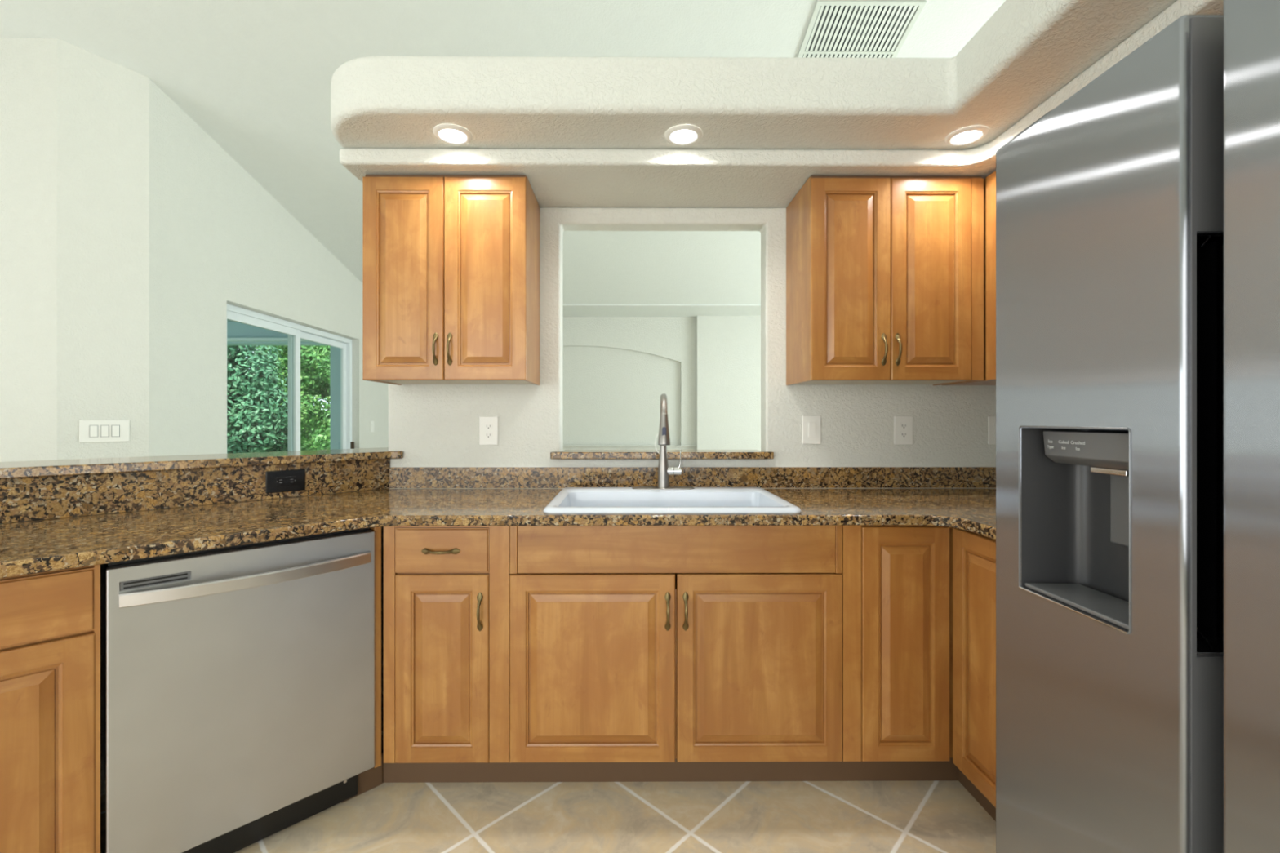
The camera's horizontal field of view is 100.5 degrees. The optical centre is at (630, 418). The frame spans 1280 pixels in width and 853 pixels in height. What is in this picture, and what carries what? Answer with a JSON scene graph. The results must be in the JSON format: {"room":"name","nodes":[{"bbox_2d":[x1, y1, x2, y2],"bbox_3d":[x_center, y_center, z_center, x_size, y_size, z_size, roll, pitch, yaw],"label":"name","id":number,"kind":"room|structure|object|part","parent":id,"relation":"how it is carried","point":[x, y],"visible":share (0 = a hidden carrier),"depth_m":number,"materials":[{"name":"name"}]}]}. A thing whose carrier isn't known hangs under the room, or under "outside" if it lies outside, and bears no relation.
{"room":"kitchen","nodes":[
{"label":"kitchen","id":0,"kind":"room"},
{"bbox_2d":[0,37,57,462],"bbox_3d":[-4.723,-0.466,3.042,2.985,3.375,0.107,0,0,0],"label":"wall","id":1,"kind":"structure","parent":0,"point":[28,65],"depth_m":3.00,"materials":[{"name":"beige paint"}]},
{"bbox_2d":[57,38,149,459],"bbox_3d":[-3.116,-0.470,3.156,0.384,3.385,0.082,0,0,-42],"label":"wall","id":2,"kind":"structure","parent":0,"point":[103,104],"depth_m":3.12,"materials":[{"name":"beige paint"}]},
{"bbox_2d":[79,420,129,442],"bbox_3d":[-3.083,0.075,3.121,0.207,0.125,0.013,0,0,-42],"label":"light switch","id":3,"kind":"object","parent":2,"relation":"attached to","point":[90,431],"visible":1,"depth_m":3.11,"materials":[{"name":"white plastic"}]},
{"bbox_2d":[0,488,387,795],"bbox_3d":[-1.917,0.699,1.603,0.113,1.046,2.493,0,0,45],"label":"wall","id":4,"kind":"structure","parent":0,"point":[102,566],"depth_m":1.73,"materials":[{"name":"beige paint"}]},
{"bbox_2d":[0,458,390,523],"bbox_3d":[-1.776,0.242,1.651,0.040,0.131,1.999,0,0,45],"label":"backsplash","id":5,"kind":"structure","parent":4,"relation":"attached to","point":[38,498],"depth_m":1.81,"materials":[{"name":"stone"}]},
{"bbox_2d":[265,469,305,493],"bbox_3d":[-1.336,0.242,2.061,0.009,0.084,0.132,0,0,45],"label":"outlet","id":6,"kind":"object","parent":5,"relation":"attached to","point":[293,480],"visible":1,"depth_m":2.06,"materials":[{"name":"black plastic"}]},
{"bbox_2d":[275,475,296,485],"bbox_3d":[-1.334,0.242,2.059,0.003,0.033,0.068,0,0,45],"label":"socket","id":7,"kind":"object","parent":6,"relation":"attached to","point":[280,480],"depth_m":2.06,"materials":[{"name":"grey plastic"}]},
{"bbox_2d":[0,447,403,479],"bbox_3d":[-1.848,0.160,1.751,0.370,0.032,2.546,0,0,45],"label":"countertop","id":8,"kind":"structure","parent":4,"relation":"on","point":[33,468],"depth_m":1.88,"materials":[{"name":"stone"}]},
{"bbox_2d":[149,78,388,456],"bbox_3d":[-3.039,-0.442,5.469,0.160,3.327,4.430,0,0,0],"label":"wall","id":9,"kind":"structure","parent":0,"point":[218,238],"depth_m":3.74,"materials":[{"name":"beige paint"}]},
{"bbox_2d":[226,303,354,451],"bbox_3d":[-3.058,0.170,4.844,0.105,2.064,1.918,0,0,0],"label":"window frame","id":10,"kind":"structure","parent":9,"relation":"in","point":[295,331],"depth_m":4.84,"materials":[{"name":"white plastic"}]},
{"bbox_3d":[-3.048,0.175,4.407,0.035,1.972,0.954,0,0,0],"label":"sliding panel","id":11,"kind":"part","parent":10,"relation":"part of","materials":[{"name":"white plastic"}]},
{"bbox_3d":[-3.090,0.175,5.286,0.035,1.972,0.944,0,0,0],"label":"sliding panel","id":12,"kind":"part","parent":10,"relation":"part of","materials":[{"name":"white plastic"}]},
{"bbox_2d":[370,421,373,431],"bbox_3d":[-2.956,0.092,6.085,0.012,0.127,0.083,0,0,0],"label":"light switch","id":13,"kind":"object","parent":9,"relation":"attached to","point":[371,422],"visible":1,"depth_m":6.08,"materials":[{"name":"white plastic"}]},
{"bbox_2d":[0,0,1005,316],"bbox_3d":[-0.462,-2.143,2.298,11.500,1.571,10.800,0,0,0],"label":"ceiling","id":14,"kind":"structure","parent":0,"point":[255,76],"depth_m":3.07,"materials":[{"name":"paint"}]},
{"bbox_2d":[797,0,926,57],"bbox_3d":[1.263,-2.122,3.083,0.576,0.143,0.587,0,0,0],"label":"ceiling vent","id":15,"kind":"object","parent":14,"relation":"in","point":[835,28],"visible":0.66,"depth_m":2.94,"materials":[{"name":"white metal"}]},
{"bbox_2d":[100,694,995,852],"bbox_3d":[-0.462,1.272,2.298,11.500,0.100,10.800,0,0,0],"label":"floor","id":16,"kind":"structure","parent":0,"point":[883,816],"depth_m":1.61,"materials":[{"name":"tile"}]},
{"bbox_2d":[0,564,100,852],"bbox_3d":[-1.824,0.782,1.124,0.600,0.879,0.992,0,0,45],"label":"base cabinet","id":17,"kind":"object","parent":16,"relation":"on","point":[50,621],"visible":0.87,"depth_m":1.21,"materials":[{"name":"brown wood"}]},
{"bbox_3d":[-1.438,0.428,1.102,0.020,0.148,0.464,0,0,45],"label":"drawer","id":18,"kind":"part","parent":17,"relation":"part of","materials":[{"name":"brown wood"}]},
{"bbox_2d":[104,527,382,852],"bbox_3d":[-1.209,0.785,1.690,0.647,0.874,0.658,0,0,45],"label":"dishwasher","id":19,"kind":"object","parent":16,"relation":"on","point":[239,680],"depth_m":1.45,"materials":[{"name":"silver metal"}]},
{"bbox_3d":[-1.013,0.438,1.467,0.054,0.033,0.574,0,0,45],"label":"handle","id":20,"kind":"part","parent":19,"relation":"part of","materials":[{"name":"metal"}]},
{"bbox_3d":[-1.086,1.164,1.511,0.016,0.092,0.578,0,0,45],"label":"kick panel","id":21,"kind":"part","parent":19,"relation":"part of","materials":[{"name":"black plastic"}]},
{"bbox_3d":[-0.880,1.171,1.740,0.015,0.101,0.125,0,0,45],"label":"toe kick","id":22,"kind":"part","parent":19,"relation":"part of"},
{"bbox_2d":[369,525,510,768],"bbox_3d":[-0.628,0.735,2.012,0.461,0.784,0.629,0,0,0],"label":"base cabinet","id":23,"kind":"object","parent":16,"relation":"on","point":[446,588],"depth_m":1.73,"materials":[{"name":"brown wood"}]},
{"bbox_3d":[-0.834,0.735,1.736,0.046,0.784,0.022,0,0,45],"label":"filler strip","id":24,"kind":"part","parent":23,"relation":"part of","materials":[{"name":"brown wood"}]},
{"bbox_3d":[-0.616,0.430,1.712,0.126,0.020,0.030,0,0,0],"label":"handle","id":25,"kind":"part","parent":23,"relation":"part of","materials":[{"name":"gold metal"}]},
{"bbox_3d":[-0.614,0.429,1.737,0.304,0.144,0.020,0,0,0],"label":"drawer","id":26,"kind":"part","parent":23,"relation":"part of","materials":[{"name":"brown wood"}]},
{"bbox_3d":[-0.614,0.814,1.737,0.304,0.612,0.020,0,0,0],"label":"door","id":27,"kind":"part","parent":23,"relation":"part of","materials":[{"name":"brown wood"}]},
{"bbox_3d":[-0.489,0.627,1.713,0.020,0.126,0.030,0,0,0],"label":"handle","id":28,"kind":"part","parent":23,"relation":"part of","materials":[{"name":"gold metal"}]},
{"bbox_2d":[381,749,958,782],"bbox_3d":[0.136,1.171,1.798,1.950,0.101,0.015,0,0,0],"label":"toe kick","id":29,"kind":"object","parent":16,"relation":"on","point":[842,771],"visible":0.64,"depth_m":1.79,"materials":[{"name":"brown wood"}]},
{"bbox_2d":[509,525,861,762],"bbox_3d":[0.178,0.731,2.017,1.148,0.778,0.629,0,0,0],"label":"base cabinet","id":30,"kind":"object","parent":16,"relation":"on","point":[628,643],"visible":0.85,"depth_m":1.73,"materials":[{"name":"brown wood"}]},
{"bbox_3d":[-0.125,0.814,1.739,0.539,0.612,0.020,0,0,0],"label":"door","id":31,"kind":"part","parent":30,"relation":"part of","materials":[{"name":"brown wood"}]},
{"bbox_3d":[0.120,0.627,1.716,0.020,0.126,0.030,0,0,0],"label":"handle","id":32,"kind":"part","parent":30,"relation":"part of","materials":[{"name":"gold metal"}]},
{"bbox_3d":[0.178,0.627,1.717,0.020,0.126,0.030,0,0,0],"label":"handle","id":33,"kind":"part","parent":30,"relation":"part of","materials":[{"name":"gold metal"}]},
{"bbox_3d":[0.421,0.814,1.742,0.540,0.612,0.020,0,0,0],"label":"door","id":34,"kind":"part","parent":30,"relation":"part of","materials":[{"name":"brown wood"}]},
{"bbox_2d":[861,525,995,821],"bbox_3d":[1.213,0.782,1.736,0.916,0.879,1.200,0,0,0],"label":"base cabinet","id":35,"kind":"object","parent":16,"relation":"on","point":[928,593],"depth_m":1.73,"materials":[{"name":"brown wood"}]},
{"bbox_2d":[0,488,995,577],"bbox_3d":[-0.395,0.325,1.418,4.140,0.034,1.878,0,0,0],"label":"countertop","id":36,"kind":"structure","parent":35,"relation":"on","point":[32,547],"depth_m":1.69,"materials":[{"name":"stone"}]},
{"bbox_2d":[632,393,694,489],"bbox_3d":[0.135,0.099,2.099,0.256,0.393,0.257,0,0,0],"label":"faucet","id":37,"kind":"object","parent":36,"relation":"on","point":[664,438],"visible":0.98,"depth_m":2.18,"materials":[{"name":"silver metal"}]},
{"bbox_3d":[0.135,0.290,2.198,0.256,0.010,0.060,0,0,0],"label":"deck plate","id":38,"kind":"part","parent":37,"relation":"part of","materials":[{"name":"silver metal"}]},
{"bbox_3d":[0.130,-0.033,2.105,0.026,0.131,0.212,0,0,3],"label":"spout","id":39,"kind":"part","parent":37,"relation":"part of","materials":[{"name":"silver metal"}]},
{"bbox_3d":[0.180,0.217,2.198,0.059,0.033,0.033,0,0,0],"label":"handle","id":40,"kind":"part","parent":37,"relation":"part of","materials":[{"name":"silver metal"}]},
{"bbox_3d":[0.202,0.171,2.200,0.020,0.077,0.014,0,0,-38],"label":"lever","id":41,"kind":"part","parent":37,"relation":"part of","materials":[{"name":"silver metal"}]},
{"bbox_2d":[543,487,801,514],"bbox_3d":[0.135,0.401,1.985,0.847,0.223,0.548,0,0,0],"label":"sink","id":42,"kind":"object","parent":36,"relation":"in","point":[570,500],"visible":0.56,"depth_m":2.13,"materials":[{"name":"white ceramic"}]},
{"bbox_3d":[0.899,0.737,1.745,0.287,0.766,0.020,0,0,0],"label":"door","id":43,"kind":"part","parent":35,"relation":"part of","materials":[{"name":"brown wood"}]},
{"bbox_3d":[1.057,0.737,1.532,0.020,0.766,0.400,0,0,0],"label":"door","id":44,"kind":"part","parent":35,"relation":"part of","materials":[{"name":"brown wood"}]},
{"bbox_3d":[1.115,1.171,1.465,0.015,0.101,0.659,0,0,0],"label":"toe kick","id":45,"kind":"part","parent":35,"relation":"part of","materials":[{"name":"brown wood"}]},
{"bbox_2d":[995,0,1279,852],"bbox_3d":[1.205,0.316,0.649,0.903,1.788,0.915,0,0,0],"label":"refrigerator","id":46,"kind":"object","parent":16,"relation":"on","point":[1138,217],"visible":1,"depth_m":0.79,"materials":[{"name":"grey metal"}]},
{"bbox_3d":[0.769,0.035,0.727,0.006,0.582,0.001,0,0,0],"label":"trim","id":47,"kind":"part","parent":46,"relation":"part of","materials":[{"name":"grey"}]},
{"bbox_3d":[0.827,-0.402,0.728,0.122,0.292,0.001,0,0,0],"label":"trim","id":48,"kind":"part","parent":46,"relation":"part of","materials":[{"name":"grey metal"}]},
{"bbox_3d":[0.827,0.739,0.728,0.122,0.826,0.001,0,0,0],"label":"trim","id":49,"kind":"part","parent":46,"relation":"part of","materials":[{"name":"grey metal"}]},
{"bbox_3d":[0.826,0.303,0.436,0.136,1.718,0.494,0,0,0],"label":"door","id":50,"kind":"part","parent":46,"relation":"part of","materials":[{"name":"metal"}]},
{"bbox_2d":[562,316,696,451],"bbox_3d":[-1.045,-0.068,7.140,3.844,2.580,0.050,0,0,0],"label":"wall","id":51,"kind":"structure","parent":0,"point":[673,338],"depth_m":7.12,"materials":[{"name":"beige paint"}]},
{"bbox_2d":[562,346,680,445],"bbox_3d":[1.097,-0.068,7.271,8.130,2.580,0.189,0,0,0],"label":"wall niche","id":52,"kind":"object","parent":51,"relation":"in","point":[611,397],"depth_m":7.17,"materials":[{"name":"beige paint"}]},
{"bbox_2d":[562,445,696,446],"bbox_3d":[-0.631,0.366,7.094,2.997,0.012,0.044,0,0,0],"label":"trim","id":53,"kind":"structure","parent":51,"relation":"attached to","point":[562,446],"depth_m":7.08,"materials":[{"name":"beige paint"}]},
{"bbox_2d":[388,207,995,466],"bbox_3d":[0.297,0.141,2.412,2.750,2.162,0.100,0,0,0],"label":"wall","id":54,"kind":"structure","parent":0,"point":[433,425],"depth_m":2.36,"materials":[{"name":"beige paint"}]},
{"bbox_2d":[362,174,539,385],"bbox_3d":[-0.713,-0.541,2.178,0.624,0.789,0.352,0,0,0],"label":"upper cabinet","id":55,"kind":"object","parent":54,"relation":"attached to","point":[451,263],"visible":1,"depth_m":2.03,"materials":[{"name":"brown wood"}]},
{"bbox_3d":[-0.870,-0.535,2.041,0.308,0.777,0.020,0,0,0],"label":"door","id":56,"kind":"part","parent":55,"relation":"part of","materials":[{"name":"brown wood"}]},
{"bbox_3d":[-0.745,-0.265,2.017,0.020,0.126,0.030,0,0,0],"label":"handle","id":57,"kind":"part","parent":55,"relation":"part of","materials":[{"name":"gold metal"}]},
{"bbox_3d":[-0.712,-0.930,2.048,0.614,0.012,0.009,0,0,0],"label":"molding","id":58,"kind":"part","parent":55,"relation":"part of","materials":[{"name":"brown wood"}]},
{"bbox_3d":[-0.691,-0.265,2.017,0.020,0.126,0.030,0,0,0],"label":"handle","id":59,"kind":"part","parent":55,"relation":"part of","materials":[{"name":"gold metal"}]},
{"bbox_3d":[-0.714,-0.155,2.204,0.600,0.008,0.302,0,0,0],"label":"panel","id":60,"kind":"part","parent":55,"relation":"part of","materials":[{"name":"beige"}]},
{"bbox_3d":[-0.557,-0.535,2.042,0.312,0.777,0.020,0,0,0],"label":"door","id":61,"kind":"part","parent":55,"relation":"part of","materials":[{"name":"brown wood"}]},
{"bbox_2d":[479,416,497,444],"bbox_3d":[-0.628,0.054,2.352,0.083,0.127,0.009,0,0,0],"label":"outlet","id":62,"kind":"object","parent":54,"relation":"attached to","point":[488,425],"visible":1,"depth_m":2.35,"materials":[{"name":"white plastic"}]},
{"bbox_2d":[484,431,492,438],"bbox_3d":[-0.628,0.073,2.349,0.033,0.027,0.003,0,0,0],"label":"socket","id":63,"kind":"object","parent":62,"relation":"attached to","point":[487,434],"depth_m":2.35,"materials":[{"name":"white plastic"}]},
{"bbox_2d":[484,423,492,429],"bbox_3d":[-0.628,0.035,2.349,0.033,0.027,0.003,0,0,0],"label":"socket","id":64,"kind":"object","parent":62,"relation":"attached to","point":[487,426],"depth_m":2.35,"materials":[{"name":"white plastic"}]},
{"bbox_2d":[550,449,773,458],"bbox_3d":[0.136,0.161,2.396,0.971,0.030,0.190,0,0,0],"label":"window sill","id":65,"kind":"structure","parent":54,"relation":"attached to","point":[566,454],"depth_m":2.30,"materials":[{"name":"stone"}]},
{"bbox_2d":[388,466,995,488],"bbox_3d":[0.304,0.260,2.350,2.733,0.095,0.021,0,0,0],"label":"backsplash","id":66,"kind":"structure","parent":54,"relation":"attached to","point":[460,477],"depth_m":2.34,"materials":[{"name":"stone"}]},
{"bbox_2d":[802,415,821,444],"bbox_3d":[0.803,0.050,2.358,0.083,0.127,0.012,0,0,0],"label":"light switch","id":67,"kind":"object","parent":54,"relation":"attached to","point":[811,424],"visible":1,"depth_m":2.36,"materials":[{"name":"white plastic"}]},
{"bbox_2d":[786,175,983,385],"bbox_3d":[1.023,-0.541,2.187,0.666,0.789,0.352,0,0,0],"label":"upper cabinet","id":68,"kind":"object","parent":54,"relation":"attached to","point":[885,273],"visible":1,"depth_m":2.04,"materials":[{"name":"brown wood"}]},
{"bbox_3d":[0.844,-0.535,2.049,0.306,0.777,0.020,0,0,0],"label":"door","id":69,"kind":"part","parent":68,"relation":"part of","materials":[{"name":"brown wood"}]},
{"bbox_3d":[1.023,-0.155,2.213,0.642,0.008,0.302,0,0,0],"label":"panel","id":70,"kind":"part","parent":68,"relation":"part of","materials":[{"name":"beige wood"}]},
{"bbox_3d":[0.969,-0.265,2.026,0.020,0.126,0.030,0,0,0],"label":"handle","id":71,"kind":"part","parent":68,"relation":"part of","materials":[{"name":"gold metal"}]},
{"bbox_3d":[1.025,-0.930,2.057,0.656,0.012,0.009,0,0,0],"label":"molding","id":72,"kind":"part","parent":68,"relation":"part of","materials":[{"name":"brown wood"}]},
{"bbox_3d":[1.023,-0.265,2.026,0.020,0.126,0.030,0,0,0],"label":"handle","id":73,"kind":"part","parent":68,"relation":"part of","materials":[{"name":"gold metal"}]},
{"bbox_3d":[1.155,-0.535,2.051,0.309,0.777,0.020,0,0,0],"label":"door","id":74,"kind":"part","parent":68,"relation":"part of","materials":[{"name":"brown wood"}]},
{"bbox_2d":[893,416,912,444],"bbox_3d":[1.211,0.052,2.361,0.083,0.127,0.009,0,0,0],"label":"outlet","id":75,"kind":"object","parent":54,"relation":"attached to","point":[903,425],"visible":1,"depth_m":2.36,"materials":[{"name":"white plastic"}]},
{"bbox_2d":[900,431,907,437],"bbox_3d":[1.211,0.071,2.359,0.033,0.027,0.003,0,0,0],"label":"socket","id":76,"kind":"object","parent":75,"relation":"attached to","point":[903,434],"depth_m":2.36,"materials":[{"name":"white plastic"}]},
{"bbox_2d":[900,422,907,428],"bbox_3d":[1.211,0.033,2.359,0.033,0.027,0.003,0,0,0],"label":"socket","id":77,"kind":"object","parent":75,"relation":"attached to","point":[903,425],"depth_m":2.36,"materials":[{"name":"white plastic"}]},
{"bbox_2d":[987,416,995,444],"bbox_3d":[1.630,0.052,2.364,0.083,0.127,0.009,0,0,0],"label":"outlet","id":78,"kind":"object","parent":54,"relation":"attached to","point":[991,420],"visible":0.33,"depth_m":2.36,"materials":[{"name":"white plastic"}]},
{"bbox_2d":[696,315,760,450],"bbox_3d":[3.020,-0.068,7.116,4.286,2.580,0.140,0,0,0],"label":"wall pier","id":79,"kind":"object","parent":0,"point":[728,348],"visible":0.21,"depth_m":7.04,"materials":[{"name":"beige paint"}]},
{"bbox_2d":[330,0,1177,150],"bbox_3d":[0.365,-1.097,0.532,2.875,0.190,3.860,0,0,0],"label":"soffit","id":80,"kind":"structure","parent":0,"point":[1028,51],"depth_m":1.74,"materials":[{"name":"beige paint"}]},
{"bbox_2d":[432,124,472,144],"bbox_3d":[-0.627,-0.998,1.875,0.132,0.008,0.132,0,0,0],"label":"recessed light","id":81,"kind":"object","parent":80,"relation":"attached to","point":[450,133],"visible":1,"depth_m":1.86,"materials":[{"name":"white plastic"}]},
{"bbox_2d":[664,124,702,145],"bbox_3d":[0.186,-0.998,1.879,0.132,0.008,0.132,0,0,0],"label":"recessed light","id":82,"kind":"object","parent":80,"relation":"attached to","point":[682,134],"visible":1,"depth_m":1.87,"materials":[{"name":"white plastic"}]},
{"bbox_2d":[339,0,1223,208],"bbox_3d":[0.365,-0.971,0.532,2.875,0.062,3.860,0,0,0],"label":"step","id":83,"kind":"structure","parent":80,"relation":"attached to","point":[557,177],"depth_m":1.99,"materials":[{"name":"beige paint"}]},
{"bbox_2d":[944,125,988,146],"bbox_3d":[1.188,-0.998,1.884,0.132,0.008,0.132,0,0,0],"label":"recessed light","id":84,"kind":"object","parent":80,"relation":"attached to","point":[967,134],"visible":1,"depth_m":1.87,"materials":[{"name":"white plastic"}]},
{"bbox_3d":[1.742,0.141,0.539,0.120,2.162,3.860,0,0,0],"label":"wall","id":85,"kind":"structure","parent":0,"visible":0},
{"bbox_2d":[942,171,995,385],"bbox_3d":[1.516,-0.540,1.778,0.313,0.787,1.160,0,0,0],"label":"upper cabinet","id":86,"kind":"object","parent":85,"relation":"attached to","point":[989,182],"visible":0.04,"depth_m":2.02,"materials":[{"name":"brown wood"}]},
{"label":"outside","id":87,"kind":"structure","parent":0,"visible":0},
{"bbox_3d":[-16.637,1.312,16.478,26.900,0.120,26.870,0,0,0],"label":"ground","id":88,"kind":"structure","parent":87,"visible":0},
{"bbox_2d":[226,345,302,453],"bbox_3d":[-7.588,-0.352,9.838,2.786,3.226,1.968,0,0,-3],"label":"bush","id":89,"kind":"object","parent":88,"relation":"on","point":[253,425],"visible":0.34,"depth_m":9.64,"materials":[{"name":"green plant"}]},
{"bbox_3d":[-7.663,0.174,9.697,1.134,2.171,0.608,0,0,-25],"label":"stem","id":90,"kind":"part","parent":89,"relation":"part of","materials":[{"name":"plant"}]},
{"bbox_2d":[238,345,329,449],"bbox_3d":[-7.960,-1.194,16.386,9.755,5.013,2.362,0,0,0],"label":"hedge","id":91,"kind":"object","parent":88,"relation":"on","point":[281,360],"visible":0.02,"depth_m":16.41,"materials":[{"name":"green plant"}]},
{"bbox_2d":[262,345,329,450],"bbox_3d":[-6.513,-0.708,12.904,5.265,3.949,2.312,0,0,0],"label":"tree","id":92,"kind":"object","parent":88,"relation":"on","point":[311,384],"visible":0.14,"depth_m":12.41,"materials":[{"name":"green plant"}]},
{"bbox_2d":[308,345,329,450],"bbox_3d":[-4.601,-0.326,10.059,2.746,3.170,2.037,0,0,-16],"label":"bush","id":93,"kind":"object","parent":88,"relation":"on","point":[320,367],"visible":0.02,"depth_m":9.70,"materials":[{"name":"green plant"}]},
{"bbox_2d":[329,346,340,449],"bbox_3d":[-4.191,0.087,7.738,0.260,2.330,0.200,0,0,0],"label":"porch column","id":94,"kind":"structure","parent":88,"relation":"on","point":[335,353],"depth_m":7.64,"materials":[{"name":"teal"}]},
{"bbox_2d":[226,321,325,345],"bbox_3d":[-6.341,-1.238,7.767,6.400,0.320,0.200,0,0,0],"label":"beam","id":95,"kind":"structure","parent":94,"relation":"on","point":[234,329],"depth_m":7.67,"materials":[{"name":"teal"}]},
{"bbox_2d":[226,337,311,342],"bbox_3d":[-6.340,-1.128,7.617,6.400,0.040,0.100,0,0,0],"label":"gutter","id":96,"kind":"object","parent":95,"relation":"attached to","point":[228,340],"depth_m":7.57,"materials":[{"name":"white plastic"}]}
]}

